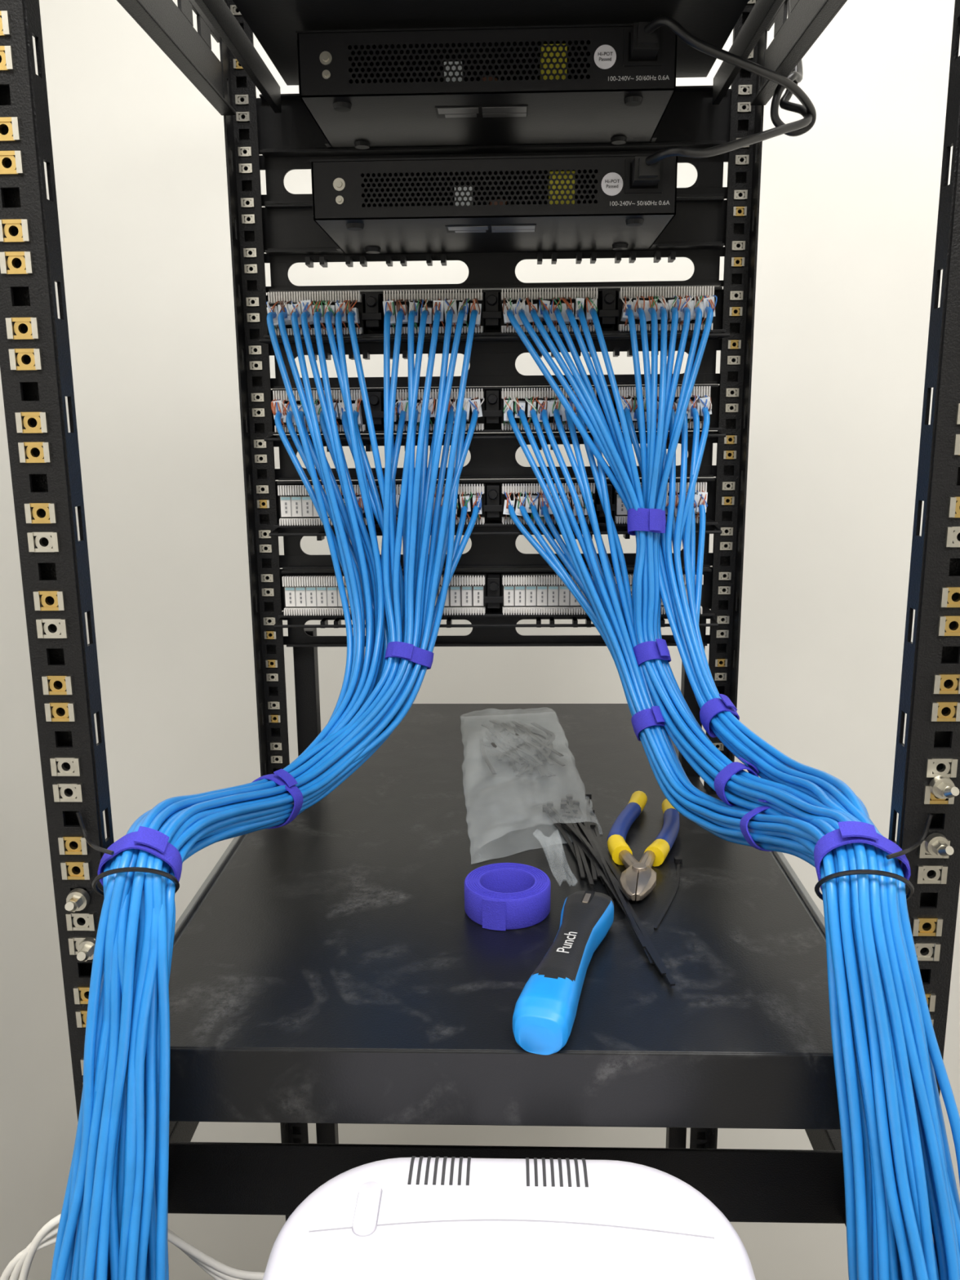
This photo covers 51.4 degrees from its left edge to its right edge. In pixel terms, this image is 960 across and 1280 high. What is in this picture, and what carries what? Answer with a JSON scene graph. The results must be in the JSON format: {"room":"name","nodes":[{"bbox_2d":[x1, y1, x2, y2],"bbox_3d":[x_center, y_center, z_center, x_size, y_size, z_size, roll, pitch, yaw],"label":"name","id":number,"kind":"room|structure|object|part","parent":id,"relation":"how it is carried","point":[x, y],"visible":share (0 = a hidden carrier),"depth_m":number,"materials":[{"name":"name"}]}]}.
{"room":"data center","nodes":[
{"label":"data center","id":0,"kind":"room"},
{"bbox_2d":[0,35,106,1279],"bbox_3d":[-0.707,0.240,-0.389,0.100,2.700,3.900,0,12,2],"label":"wall","id":1,"kind":"structure","parent":0,"point":[38,1117],"depth_m":1.32,"materials":[{"name":"paint"}]},
{"bbox_2d":[39,0,959,1279],"bbox_3d":[0.472,-0.170,1.534,2.340,2.700,0.100,0,12,2],"label":"wall","id":2,"kind":"structure","parent":0,"point":[849,203],"depth_m":1.47,"materials":[{"name":"paint"}]},
{"bbox_3d":[0.297,-1.097,1.284,0.100,0.100,0.021,0,12,2],"label":"wall outlet","id":3,"kind":"object","parent":2,"relation":"attached to","visible":0},
{"bbox_2d":[645,0,812,165],"bbox_3d":[0.261,-0.730,0.996,0.126,0.628,0.720,2,12,13],"label":"power cord","id":4,"kind":"object","parent":3,"relation":"attached to","point":[682,151],"visible":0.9,"depth_m":0.76,"materials":[{"name":"black rubber"}]},
{"bbox_2d":[644,0,816,136],"bbox_3d":[0.274,-0.740,0.993,0.127,0.566,0.722,3,12,16],"label":"power cord","id":5,"kind":"object","parent":3,"relation":"attached to","point":[783,82],"visible":0.87,"depth_m":0.76,"materials":[{"name":"black rubber"}]},
{"bbox_3d":[0.425,1.608,-0.138,2.340,0.100,4.100,0,12,2],"label":"floor","id":6,"kind":"structure","parent":0,"visible":0},
{"bbox_2d":[0,0,959,1226],"bbox_3d":[0.020,0.273,0.846,0.523,2.120,0.514,0,12,2],"label":"rack","id":7,"kind":"object","parent":6,"relation":"on","point":[230,1178],"visible":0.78,"depth_m":0.59,"materials":[{"name":"metal"}]},
{"bbox_3d":[-0.232,0.319,0.635,0.032,2.120,0.034,0,12,2],"label":"post","id":8,"kind":"part","parent":7,"relation":"part of","materials":[{"name":"black metal"}]},
{"bbox_2d":[0,1213,264,1279],"bbox_3d":[-0.223,0.847,0.757,0.252,1.019,0.082,0,12,2],"label":"cords","id":9,"kind":"object","parent":7,"relation":"attached to","point":[20,1264],"visible":0.51,"depth_m":0.65,"materials":[{"name":"white plastic"}]},
{"bbox_3d":[-0.210,0.232,1.055,0.024,2.120,0.037,0,12,2],"label":"post","id":10,"kind":"part","parent":7,"relation":"part of","materials":[{"name":"black metal"}]},
{"bbox_2d":[50,309,479,1279],"bbox_3d":[-0.181,0.523,0.857,0.203,1.597,0.573,4,13,20],"label":"cable bundle","id":11,"kind":"object","parent":7,"relation":"attached to","point":[113,1223],"visible":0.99,"depth_m":0.82,"materials":[{"name":"blue plastic"}]},
{"bbox_2d":[75,811,179,897],"bbox_3d":[-0.201,0.127,0.554,0.066,0.051,0.031,2,12,13],"label":"cable tie","id":12,"kind":"object","parent":11,"relation":"attached to","point":[171,877],"visible":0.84,"depth_m":0.54,"materials":[{"name":"black plastic"}]},
{"bbox_2d":[295,22,677,149],"bbox_3d":[0.005,-0.443,0.764,0.295,0.050,0.275,0,12,2],"label":"switch","id":13,"kind":"object","parent":7,"relation":"in","point":[615,83],"visible":1,"depth_m":0.74,"materials":[{"name":"black metal"}]},
{"bbox_2d":[598,52,611,61],"bbox_3d":[0.096,-0.447,0.764,0.011,0.006,0.001,0,12,2],"label":"print","id":14,"kind":"object","parent":13,"relation":"on","point":[602,56],"depth_m":0.76,"materials":[{"name":"black paint"}]},
{"bbox_2d":[608,75,669,80],"bbox_3d":[0.122,-0.432,0.766,0.047,0.003,0.001,0,12,2],"label":"print","id":15,"kind":"object","parent":13,"relation":"attached to","point":[611,77],"depth_m":0.77},
{"bbox_2d":[232,0,748,85],"bbox_3d":[0.009,-0.478,0.723,0.381,0.018,0.370,0,12,2],"label":"shelf","id":16,"kind":"object","parent":7,"relation":"attached to","point":[274,24],"visible":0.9,"depth_m":0.76,"materials":[{"name":"black metal"}]},
{"bbox_2d":[256,85,730,252],"bbox_3d":[0.010,-0.436,0.929,0.457,0.136,0.012,0,12,2],"label":"panel","id":17,"kind":"object","parent":7,"relation":"attached to","point":[691,115],"visible":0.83,"depth_m":0.93,"materials":[{"name":"black metal"}]},
{"bbox_2d":[259,141,728,206],"bbox_3d":[0.010,-0.432,0.926,0.457,0.044,0.020,0,12,2],"label":"panel","id":18,"kind":"object","parent":7,"relation":"attached to","point":[277,163],"visible":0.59,"depth_m":0.93,"materials":[{"name":"black metal"}]},
{"bbox_2d":[258,285,729,344],"bbox_3d":[0.011,-0.302,0.929,0.457,0.049,0.065,0,12,2],"label":"panel","id":19,"kind":"object","parent":7,"relation":"in","point":[611,304],"visible":0.8,"depth_m":0.92,"materials":[{"name":"plastic"}]},
{"bbox_2d":[310,153,678,254],"bbox_3d":[0.010,-0.350,0.759,0.289,0.048,0.329,0,12,2],"label":"switch","id":20,"kind":"object","parent":7,"relation":"in","point":[636,199],"visible":0.99,"depth_m":0.73,"materials":[{"name":"black metal"}]},
{"bbox_2d":[604,179,618,187],"bbox_3d":[0.104,-0.358,0.782,0.011,0.006,0.001,0,12,2],"label":"print","id":21,"kind":"object","parent":20,"relation":"on","point":[608,183],"depth_m":0.78,"materials":[{"name":"black paint"}]},
{"bbox_2d":[609,200,669,205],"bbox_3d":[0.126,-0.344,0.785,0.047,0.003,0.001,0,12,2],"label":"print","id":22,"kind":"object","parent":20,"relation":"attached to","point":[611,202],"depth_m":0.79},
{"bbox_2d":[263,384,725,441],"bbox_3d":[0.012,-0.216,0.947,0.457,0.049,0.065,0,12,2],"label":"panel","id":23,"kind":"object","parent":7,"relation":"in","point":[492,404],"visible":0.52,"depth_m":0.94,"materials":[{"name":"plastic"}]},
{"bbox_2d":[264,243,724,293],"bbox_3d":[0.011,-0.351,0.942,0.457,0.036,0.020,0,12,2],"label":"panel","id":24,"kind":"object","parent":7,"relation":"attached to","point":[486,270],"visible":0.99,"depth_m":0.95,"materials":[{"name":"black metal"}]},
{"bbox_2d":[268,337,720,388],"bbox_3d":[0.012,-0.267,0.960,0.457,0.044,0.020,0,12,2],"label":"panel","id":25,"kind":"object","parent":7,"relation":"attached to","point":[492,362],"visible":0.59,"depth_m":0.97,"materials":[{"name":"black metal"}]},
{"bbox_2d":[268,477,722,536],"bbox_3d":[0.012,-0.129,0.965,0.457,0.049,0.065,0,12,2],"label":"panel","id":26,"kind":"object","parent":7,"relation":"in","point":[295,508],"visible":0.44,"depth_m":0.96,"materials":[{"name":"plastic"}]},
{"bbox_2d":[273,431,717,480],"bbox_3d":[0.013,-0.180,0.978,0.457,0.044,0.020,0,12,2],"label":"panel","id":27,"kind":"object","parent":7,"relation":"attached to","point":[491,459],"visible":0.41,"depth_m":0.98,"materials":[{"name":"black metal"}]},
{"bbox_2d":[273,566,718,627],"bbox_3d":[0.013,-0.043,0.983,0.457,0.049,0.065,0,12,2],"label":"panel","id":28,"kind":"object","parent":7,"relation":"in","point":[471,592],"visible":0.49,"depth_m":0.98,"materials":[{"name":"plastic"}]},
{"bbox_2d":[278,524,713,568],"bbox_3d":[0.013,-0.094,0.996,0.457,0.044,0.020,0,12,2],"label":"panel","id":29,"kind":"object","parent":7,"relation":"attached to","point":[489,551],"visible":0.39,"depth_m":1.00,"materials":[{"name":"black metal"}]},
{"bbox_2d":[282,616,710,646],"bbox_3d":[0.014,-0.011,1.013,0.457,0.034,0.020,0,12,2],"label":"panel","id":30,"kind":"object","parent":7,"relation":"attached to","point":[482,636],"visible":0.56,"depth_m":1.02,"materials":[{"name":"black metal"}]},
{"bbox_2d":[168,703,840,1129],"bbox_3d":[0.022,0.188,0.970,0.490,0.051,0.771,0,12,2],"label":"shelf","id":31,"kind":"object","parent":7,"relation":"attached to","point":[331,966],"visible":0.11,"depth_m":0.68,"materials":[{"name":"metal"}]},
{"bbox_2d":[464,862,551,930],"bbox_3d":[0.021,0.194,0.759,0.066,0.024,0.067,0,12,2],"label":"tape roll","id":32,"kind":"object","parent":31,"relation":"on","point":[499,896],"visible":1,"depth_m":0.74,"materials":[{"name":"purple fabric"}]},
{"bbox_2d":[512,890,613,1054],"bbox_3d":[0.060,0.210,0.668,0.037,0.030,0.183,3,12,17],"label":"tool","id":33,"kind":"object","parent":31,"relation":"on","point":[544,1013],"visible":1,"depth_m":0.61,"materials":[{"name":"blue plastic"}]},
{"bbox_2d":[555,932,577,953],"bbox_3d":[0.057,0.199,0.658,0.008,0.001,0.028,3,12,17],"label":"print","id":34,"kind":"object","parent":33,"relation":"on","point":[566,942],"depth_m":0.66},
{"bbox_2d":[479,720,675,986],"bbox_3d":[0.049,0.152,0.970,0.128,0.025,0.662,-1,12,-2],"label":"cable tie","id":35,"kind":"object","parent":31,"relation":"on","point":[589,842],"visible":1,"depth_m":0.92,"materials":[{"name":"black plastic"}]},
{"bbox_2d":[606,791,679,901],"bbox_3d":[0.139,0.174,0.867,0.058,0.018,0.215,4,13,20],"label":"pliers","id":36,"kind":"object","parent":31,"relation":"on","point":[638,879],"visible":0.97,"depth_m":0.84,"materials":[{"name":"metal"}]},
{"bbox_2d":[653,856,682,929],"bbox_3d":[0.150,0.198,0.787,0.009,0.004,0.127,3,12,17],"label":"cable tie","id":37,"kind":"object","parent":31,"relation":"on","point":[677,860],"visible":1,"depth_m":0.79,"materials":[{"name":"black plastic"}]},
{"bbox_3d":[0.244,0.231,1.041,0.024,2.120,0.037,0,12,2],"label":"post","id":38,"kind":"part","parent":7,"relation":"part of","materials":[{"name":"black metal"}]},
{"bbox_2d":[506,306,959,1279],"bbox_3d":[0.215,0.520,0.846,0.203,1.595,0.586,-5,12,-19],"label":"cable bundle","id":39,"kind":"object","parent":7,"relation":"attached to","point":[901,1192],"visible":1,"depth_m":0.77,"materials":[{"name":"blue plastic"}]},
{"bbox_2d":[814,813,933,900],"bbox_3d":[0.219,0.127,0.542,0.070,0.054,0.034,-2,12,-6],"label":"cable tie","id":40,"kind":"object","parent":39,"relation":"attached to","point":[855,872],"visible":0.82,"depth_m":0.53,"materials":[{"name":"black plastic"}]},
{"bbox_3d":[0.257,0.318,0.621,0.036,2.120,0.034,0,12,2],"label":"post","id":41,"kind":"part","parent":7,"relation":"part of","materials":[{"name":"black metal"}]},
{"bbox_2d":[262,1155,755,1279],"bbox_3d":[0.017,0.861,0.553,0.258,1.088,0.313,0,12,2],"label":"router","id":42,"kind":"object","parent":6,"relation":"on","point":[413,1218],"visible":1,"depth_m":0.53,"materials":[{"name":"white plastic"}]}
]}

